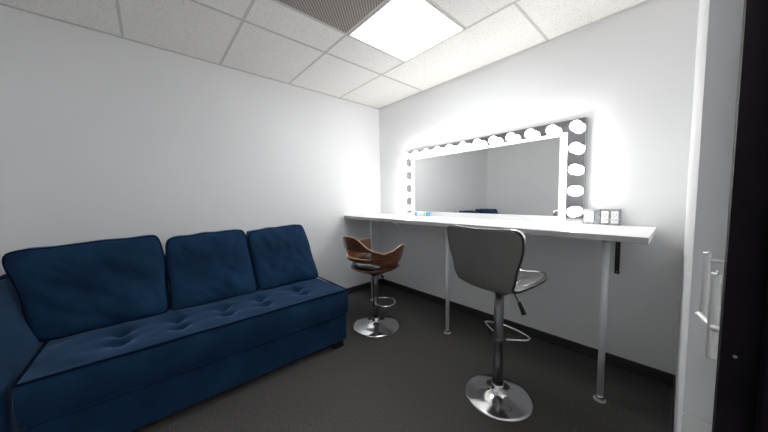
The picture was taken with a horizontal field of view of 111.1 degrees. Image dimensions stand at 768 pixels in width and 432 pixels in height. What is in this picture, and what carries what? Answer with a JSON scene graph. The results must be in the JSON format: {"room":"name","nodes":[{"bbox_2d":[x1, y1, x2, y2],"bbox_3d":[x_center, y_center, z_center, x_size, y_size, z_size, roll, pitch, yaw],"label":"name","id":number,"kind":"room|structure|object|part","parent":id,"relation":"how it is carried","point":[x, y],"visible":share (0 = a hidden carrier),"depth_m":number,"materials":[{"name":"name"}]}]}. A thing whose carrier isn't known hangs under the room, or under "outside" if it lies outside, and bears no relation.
{"room":"backstage room","nodes":[
{"label":"backstage room","id":0,"kind":"room"},
{"bbox_2d":[0,5,381,287],"bbox_3d":[-1.252,-0.149,2.643,3.360,2.409,0.120,-4,5,-41],"label":"wall","id":1,"kind":"structure","parent":0,"point":[103,136],"depth_m":2.08,"materials":[{"name":"paint"}]},
{"bbox_2d":[346,278,381,294],"bbox_3d":[-1.190,1.012,2.670,3.112,0.088,0.016,-4,5,-41],"label":"baseboard","id":2,"kind":"structure","parent":1,"relation":"attached to","point":[365,286],"depth_m":3.46,"materials":[{"name":"grey plastic"}]},
{"bbox_2d":[0,0,649,108],"bbox_3d":[0.090,-1.314,1.026,3.360,0.103,4.220,-4,5,-41],"label":"ceiling","id":3,"kind":"structure","parent":0,"point":[269,39],"depth_m":1.93,"materials":[{"name":"tile"}]},
{"bbox_2d":[273,0,387,34],"bbox_3d":[-0.298,-1.289,1.493,0.602,0.011,0.594,-4,5,-41],"label":"ceiling vent","id":4,"kind":"object","parent":3,"relation":"in","point":[343,16],"visible":1,"depth_m":1.66,"materials":[{"name":"silver metal"}]},
{"bbox_2d":[348,0,464,61],"bbox_3d":[0.157,-1.326,1.897,0.602,0.010,0.594,-4,5,-41],"label":"recessed light","id":5,"kind":"object","parent":3,"relation":"in","point":[403,30],"visible":1,"depth_m":1.86,"materials":[{"name":"white plastic"}]},
{"bbox_2d":[131,285,670,431],"bbox_3d":[0.121,1.186,1.211,3.420,0.100,4.250,-4,5,-41],"label":"floor","id":6,"kind":"structure","parent":0,"point":[413,378],"depth_m":1.68,"materials":[{"name":"carpet"}]},
{"bbox_2d":[0,254,348,431],"bbox_3d":[-1.301,0.712,1.882,1.869,0.800,0.981,-4,5,-41],"label":"sofa","id":7,"kind":"object","parent":6,"relation":"on","point":[129,376],"visible":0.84,"depth_m":1.42,"materials":[{"name":"blue fabric"}]},
{"bbox_3d":[-1.916,0.743,1.343,0.233,0.726,0.960,-4,5,-41],"label":"armrest","id":8,"kind":"part","parent":7,"relation":"part of","materials":[{"name":"blue fabric"}]},
{"bbox_3d":[-1.596,0.666,2.206,1.852,0.745,0.100,-4,5,-41],"label":"frame","id":9,"kind":"part","parent":7,"relation":"part of","materials":[{"name":"blue fabric"}]},
{"bbox_2d":[2,235,168,340],"bbox_3d":[-1.816,0.410,1.659,0.690,0.510,0.368,-4,5,-41],"label":"cushion","id":10,"kind":"object","parent":7,"relation":"on","point":[66,290],"visible":1,"depth_m":1.58,"materials":[{"name":"blue fabric"}]},
{"bbox_2d":[165,229,256,309],"bbox_3d":[-1.351,0.379,2.072,0.557,0.500,0.365,-4,5,-41],"label":"cushion","id":11,"kind":"object","parent":7,"relation":"on","point":[202,268],"visible":1,"depth_m":1.98,"materials":[{"name":"blue fabric"}]},
{"bbox_2d":[246,224,317,289],"bbox_3d":[-0.940,0.347,2.433,0.552,0.501,0.370,-4,5,-41],"label":"cushion","id":12,"kind":"object","parent":7,"relation":"on","point":[280,255],"visible":0.98,"depth_m":2.34,"materials":[{"name":"blue fabric"}]},
{"bbox_3d":[-0.393,1.047,2.180,0.090,0.060,0.080,-4,5,-41],"label":"leg","id":13,"kind":"part","parent":7,"relation":"part of","materials":[{"name":"black wood"}]},
{"bbox_2d":[343,236,403,337],"bbox_3d":[-0.109,0.605,2.466,0.528,0.892,0.563,-4,5,-41],"label":"bar stool","id":14,"kind":"object","parent":6,"relation":"on","point":[376,325],"visible":1,"depth_m":2.36,"materials":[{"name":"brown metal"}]},
{"bbox_3d":[-0.145,0.328,2.419,0.451,0.340,0.568,-4,5,-41],"label":"backrest","id":15,"kind":"part","parent":14,"relation":"part of","materials":[{"name":"brown wood"}]},
{"bbox_2d":[352,256,397,270],"bbox_3d":[-0.084,0.463,2.481,0.428,0.091,0.428,-4,5,-41],"label":"seat cushion","id":16,"kind":"object","parent":14,"relation":"on","point":[355,266],"depth_m":2.31,"materials":[{"name":"black leather"}]},
{"bbox_2d":[447,224,547,421],"bbox_3d":[0.667,0.573,1.559,0.459,1.056,0.451,-4,5,-38],"label":"bar stool","id":17,"kind":"object","parent":6,"relation":"on","point":[488,259],"visible":1,"depth_m":1.47,"materials":[{"name":"grey leather"}]},
{"bbox_3d":[0.663,0.209,1.534,0.437,0.325,0.444,-4,5,-38],"label":"chrome trim","id":18,"kind":"part","parent":17,"relation":"part of","materials":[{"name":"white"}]},
{"bbox_2d":[344,213,656,403],"bbox_3d":[0.623,0.534,2.488,0.602,1.006,2.652,-4,5,-41],"label":"table","id":19,"kind":"object","parent":6,"relation":"on","point":[606,233],"depth_m":1.68,"materials":[{"name":"white laminate"}]},
{"bbox_3d":[-0.144,0.509,3.120,0.033,0.950,0.033,-4,5,-41],"label":"leg","id":20,"kind":"part","parent":19,"relation":"part of","materials":[{"name":"white paint"}]},
{"bbox_2d":[414,212,429,215],"bbox_3d":[0.426,-0.022,2.958,0.046,0.044,0.202,-5,6,-44],"label":"packet","id":21,"kind":"object","parent":19,"relation":"on","point":[415,213],"visible":0.91,"depth_m":2.93,"materials":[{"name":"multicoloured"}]},
{"bbox_3d":[0.561,0.553,2.328,0.033,0.950,0.033,-4,5,-41],"label":"leg","id":22,"kind":"part","parent":19,"relation":"part of","materials":[{"name":"white paint"}]},
{"bbox_2d":[344,213,656,243],"bbox_3d":[0.615,0.049,2.454,0.601,0.032,2.652,-4,5,-41],"label":"countertop","id":23,"kind":"structure","parent":19,"relation":"on","point":[622,233],"depth_m":1.77,"materials":[{"name":"white laminate"}]},
{"bbox_3d":[1.272,0.597,1.530,0.033,0.950,0.033,-4,5,-41],"label":"leg","id":24,"kind":"part","parent":19,"relation":"part of","materials":[{"name":"white paint"}]},
{"bbox_2d":[382,278,493,324],"bbox_3d":[0.513,0.950,3.092,0.016,0.095,1.592,-4,5,-41],"label":"baseboard","id":25,"kind":"structure","parent":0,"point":[483,316],"depth_m":2.95,"materials":[{"name":"grey plastic"}]},
{"bbox_2d":[379,0,698,374],"bbox_3d":[1.361,-0.157,2.141,0.120,2.409,4.100,-4,5,-41],"label":"wall","id":26,"kind":"structure","parent":0,"point":[630,72],"depth_m":1.86,"materials":[{"name":"paint"}]},
{"bbox_2d":[403,117,587,223],"bbox_3d":[0.838,-0.354,2.514,0.144,0.756,1.736,-4,5,-41],"label":"vanity mirror","id":27,"kind":"object","parent":26,"relation":"attached to","point":[538,174],"visible":1,"depth_m":2.28,"materials":[{"name":"metal"}]},
{"bbox_2d":[403,205,410,210],"bbox_3d":[0.273,-0.097,3.132,0.089,0.073,0.073,-4,5,-41],"label":"bulb","id":28,"kind":"object","parent":27,"relation":"attached to","point":[407,207],"depth_m":3.11,"materials":[{"name":"white glass"}]},
{"bbox_2d":[403,192,410,197],"bbox_3d":[0.271,-0.249,3.122,0.089,0.073,0.073,-4,5,-41],"label":"bulb","id":29,"kind":"object","parent":27,"relation":"attached to","point":[407,194],"depth_m":3.10,"materials":[{"name":"white glass"}]},
{"bbox_2d":[403,179,410,184],"bbox_3d":[0.268,-0.401,3.111,0.089,0.073,0.073,-4,5,-41],"label":"bulb","id":30,"kind":"object","parent":27,"relation":"attached to","point":[407,181],"depth_m":3.09,"materials":[{"name":"white glass"}]},
{"bbox_2d":[403,166,410,171],"bbox_3d":[0.266,-0.552,3.100,0.089,0.073,0.073,-4,5,-41],"label":"bulb","id":31,"kind":"object","parent":27,"relation":"attached to","point":[406,168],"depth_m":3.08,"materials":[{"name":"white glass"}]},
{"bbox_2d":[403,153,410,158],"bbox_3d":[0.263,-0.704,3.090,0.089,0.073,0.073,-4,5,-41],"label":"bulb","id":32,"kind":"object","parent":27,"relation":"attached to","point":[406,155],"depth_m":3.06,"materials":[{"name":"white glass"}]},
{"bbox_2d":[412,151,419,156],"bbox_3d":[0.363,-0.698,2.978,0.089,0.073,0.073,-4,5,-41],"label":"bulb","id":33,"kind":"object","parent":27,"relation":"attached to","point":[416,153],"depth_m":2.95,"materials":[{"name":"white glass"}]},
{"bbox_2d":[423,149,430,155],"bbox_3d":[0.462,-0.692,2.866,0.089,0.073,0.073,-4,5,-41],"label":"bulb","id":34,"kind":"object","parent":27,"relation":"attached to","point":[427,152],"depth_m":2.84,"materials":[{"name":"white glass"}]},
{"bbox_2d":[434,147,441,153],"bbox_3d":[0.561,-0.685,2.755,0.089,0.073,0.073,-4,5,-41],"label":"bulb","id":35,"kind":"object","parent":27,"relation":"attached to","point":[437,150],"depth_m":2.73,"materials":[{"name":"white glass"}]},
{"bbox_2d":[446,144,454,151],"bbox_3d":[0.661,-0.679,2.643,0.089,0.073,0.073,-4,5,-41],"label":"bulb","id":36,"kind":"object","parent":27,"relation":"attached to","point":[450,147],"depth_m":2.62,"materials":[{"name":"white glass"}]},
{"bbox_2d":[459,142,467,149],"bbox_3d":[0.760,-0.673,2.532,0.089,0.073,0.073,-4,5,-41],"label":"bulb","id":37,"kind":"object","parent":27,"relation":"attached to","point":[463,145],"depth_m":2.51,"materials":[{"name":"white glass"}]},
{"bbox_2d":[473,139,482,146],"bbox_3d":[0.860,-0.667,2.420,0.089,0.073,0.073,-4,5,-41],"label":"bulb","id":38,"kind":"object","parent":27,"relation":"attached to","point":[477,142],"depth_m":2.40,"materials":[{"name":"white glass"}]},
{"bbox_2d":[415,137,559,215],"bbox_3d":[0.843,-0.326,2.534,0.005,0.596,1.450,-4,5,-41],"label":"mirror glass","id":39,"kind":"object","parent":27,"relation":"attached to","point":[520,177],"depth_m":2.37,"materials":[{"name":"silver mirror"}]},
{"bbox_2d":[489,136,498,144],"bbox_3d":[0.959,-0.661,2.308,0.089,0.073,0.073,-4,5,-41],"label":"bulb","id":40,"kind":"object","parent":27,"relation":"attached to","point":[493,140],"depth_m":2.29,"materials":[{"name":"white glass"}]},
{"bbox_2d":[506,133,516,141],"bbox_3d":[1.059,-0.654,2.197,0.089,0.073,0.073,-4,5,-41],"label":"bulb","id":41,"kind":"object","parent":27,"relation":"attached to","point":[510,137],"depth_m":2.18,"materials":[{"name":"white glass"}]},
{"bbox_2d":[525,129,535,138],"bbox_3d":[1.158,-0.648,2.085,0.089,0.073,0.073,-4,5,-41],"label":"bulb","id":42,"kind":"object","parent":27,"relation":"attached to","point":[529,133],"depth_m":2.06,"materials":[{"name":"white glass"}]},
{"bbox_2d":[546,125,557,134],"bbox_3d":[1.258,-0.642,1.973,0.089,0.073,0.073,-4,5,-41],"label":"bulb","id":43,"kind":"object","parent":27,"relation":"attached to","point":[550,129],"depth_m":1.95,"materials":[{"name":"white glass"}]},
{"bbox_2d":[567,207,578,216],"bbox_3d":[1.361,-0.029,1.899,0.073,0.073,0.073,-1,4,3],"label":"bulb","id":44,"kind":"object","parent":27,"relation":"attached to","point":[571,211],"depth_m":1.88,"materials":[{"name":"white glass"}]},
{"bbox_2d":[568,186,579,195],"bbox_3d":[1.358,-0.181,1.888,0.073,0.073,0.073,-1,4,3],"label":"bulb","id":45,"kind":"object","parent":27,"relation":"attached to","point":[572,190],"depth_m":1.87,"materials":[{"name":"white glass"}]},
{"bbox_2d":[568,164,580,173],"bbox_3d":[1.356,-0.332,1.877,0.073,0.073,0.073,-1,4,3],"label":"bulb","id":46,"kind":"object","parent":27,"relation":"attached to","point":[572,168],"depth_m":1.86,"materials":[{"name":"white glass"}]},
{"bbox_2d":[569,142,581,152],"bbox_3d":[1.359,-0.484,1.872,0.089,0.073,0.073,-4,5,-41],"label":"bulb","id":47,"kind":"object","parent":27,"relation":"attached to","point":[574,147],"depth_m":1.85,"materials":[{"name":"white glass"}]},
{"bbox_2d":[570,120,581,130],"bbox_3d":[1.351,-0.635,1.856,0.073,0.073,0.073,-1,4,3],"label":"bulb","id":48,"kind":"object","parent":27,"relation":"attached to","point":[575,125],"depth_m":1.84,"materials":[{"name":"white glass"}]},
{"bbox_2d":[583,209,600,224],"bbox_3d":[1.486,0.003,1.882,0.054,0.108,0.097,-4,5,-41],"label":"electrical box","id":49,"kind":"object","parent":26,"relation":"attached to","point":[590,216],"visible":0.92,"depth_m":1.86,"materials":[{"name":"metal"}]},
{"bbox_2d":[587,211,593,221],"bbox_3d":[1.465,0.004,1.870,0.006,0.074,0.036,-4,5,-41],"label":"switch","id":50,"kind":"object","parent":49,"relation":"attached to","point":[590,214],"depth_m":1.87,"materials":[{"name":"white plastic"}]},
{"bbox_2d":[600,209,620,225],"bbox_3d":[1.553,0.007,1.806,0.054,0.108,0.103,-4,5,-41],"label":"electrical box","id":51,"kind":"object","parent":26,"relation":"attached to","point":[608,216],"visible":1,"depth_m":1.79,"materials":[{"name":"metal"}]},
{"bbox_2d":[601,211,608,222],"bbox_3d":[1.518,0.008,1.810,0.005,0.082,0.038,-4,5,-41],"label":"socket","id":52,"kind":"object","parent":51,"relation":"attached to","point":[604,214],"depth_m":1.81,"materials":[{"name":"grey plastic"}]},
{"bbox_2d":[611,211,618,223],"bbox_3d":[1.552,0.010,1.773,0.005,0.082,0.038,-4,5,-41],"label":"socket","id":53,"kind":"object","parent":51,"relation":"attached to","point":[614,214],"depth_m":1.77,"materials":[{"name":"grey plastic"}]},
{"bbox_2d":[605,352,675,387],"bbox_3d":[1.697,1.023,1.763,0.016,0.095,0.335,-4,5,-41],"label":"baseboard","id":54,"kind":"structure","parent":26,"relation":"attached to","point":[660,377],"depth_m":1.75,"materials":[{"name":"grey plastic"}]},
{"bbox_2d":[504,319,597,361],"bbox_3d":[1.334,1.001,2.171,0.016,0.095,0.674,-4,5,-41],"label":"baseboard","id":55,"kind":"structure","parent":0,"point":[579,349],"depth_m":2.11,"materials":[{"name":"grey plastic"}]},
{"bbox_2d":[681,250,724,431],"bbox_3d":[0.656,0.015,0.197,0.524,2.360,0.534,-4,5,-41],"label":"door handle","id":56,"kind":"object","parent":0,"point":[690,423],"visible":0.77,"depth_m":0.40,"materials":[{"name":"silver metal"}]},
{"bbox_3d":[0.485,0.159,0.392,0.032,0.021,0.105,1,4,25],"label":"lever","id":57,"kind":"part","parent":56,"relation":"part of","materials":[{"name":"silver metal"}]},
{"bbox_3d":[0.618,0.128,0.490,0.010,0.127,0.037,-4,5,-41],"label":"handle","id":58,"kind":"part","parent":56,"relation":"part of","materials":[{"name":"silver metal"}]},
{"bbox_3d":[0.473,0.139,0.361,0.010,0.127,0.037,-4,5,-41],"label":"handle","id":59,"kind":"part","parent":56,"relation":"part of","materials":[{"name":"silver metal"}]},
{"bbox_2d":[674,0,743,431],"bbox_3d":[0.670,-0.030,0.485,3.120,2.409,0.120,-4,5,-41],"label":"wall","id":60,"kind":"structure","parent":0,"point":[719,31],"depth_m":0.56,"materials":[{"name":"paint"}]},
{"bbox_2d":[669,375,674,431],"bbox_3d":[1.246,1.078,1.150,1.492,0.088,0.016,-4,5,-41],"label":"baseboard","id":61,"kind":"structure","parent":60,"relation":"attached to","point":[672,396],"depth_m":1.44,"materials":[{"name":"grey plastic"}]},
{"bbox_2d":[712,0,767,431],"bbox_3d":[-0.057,0.152,-0.165,1.032,2.160,0.141,-4,5,-41],"label":"door","id":62,"kind":"structure","parent":60,"relation":"in","point":[741,384],"depth_m":0.20,"materials":[{"name":"black paint"}]}
]}

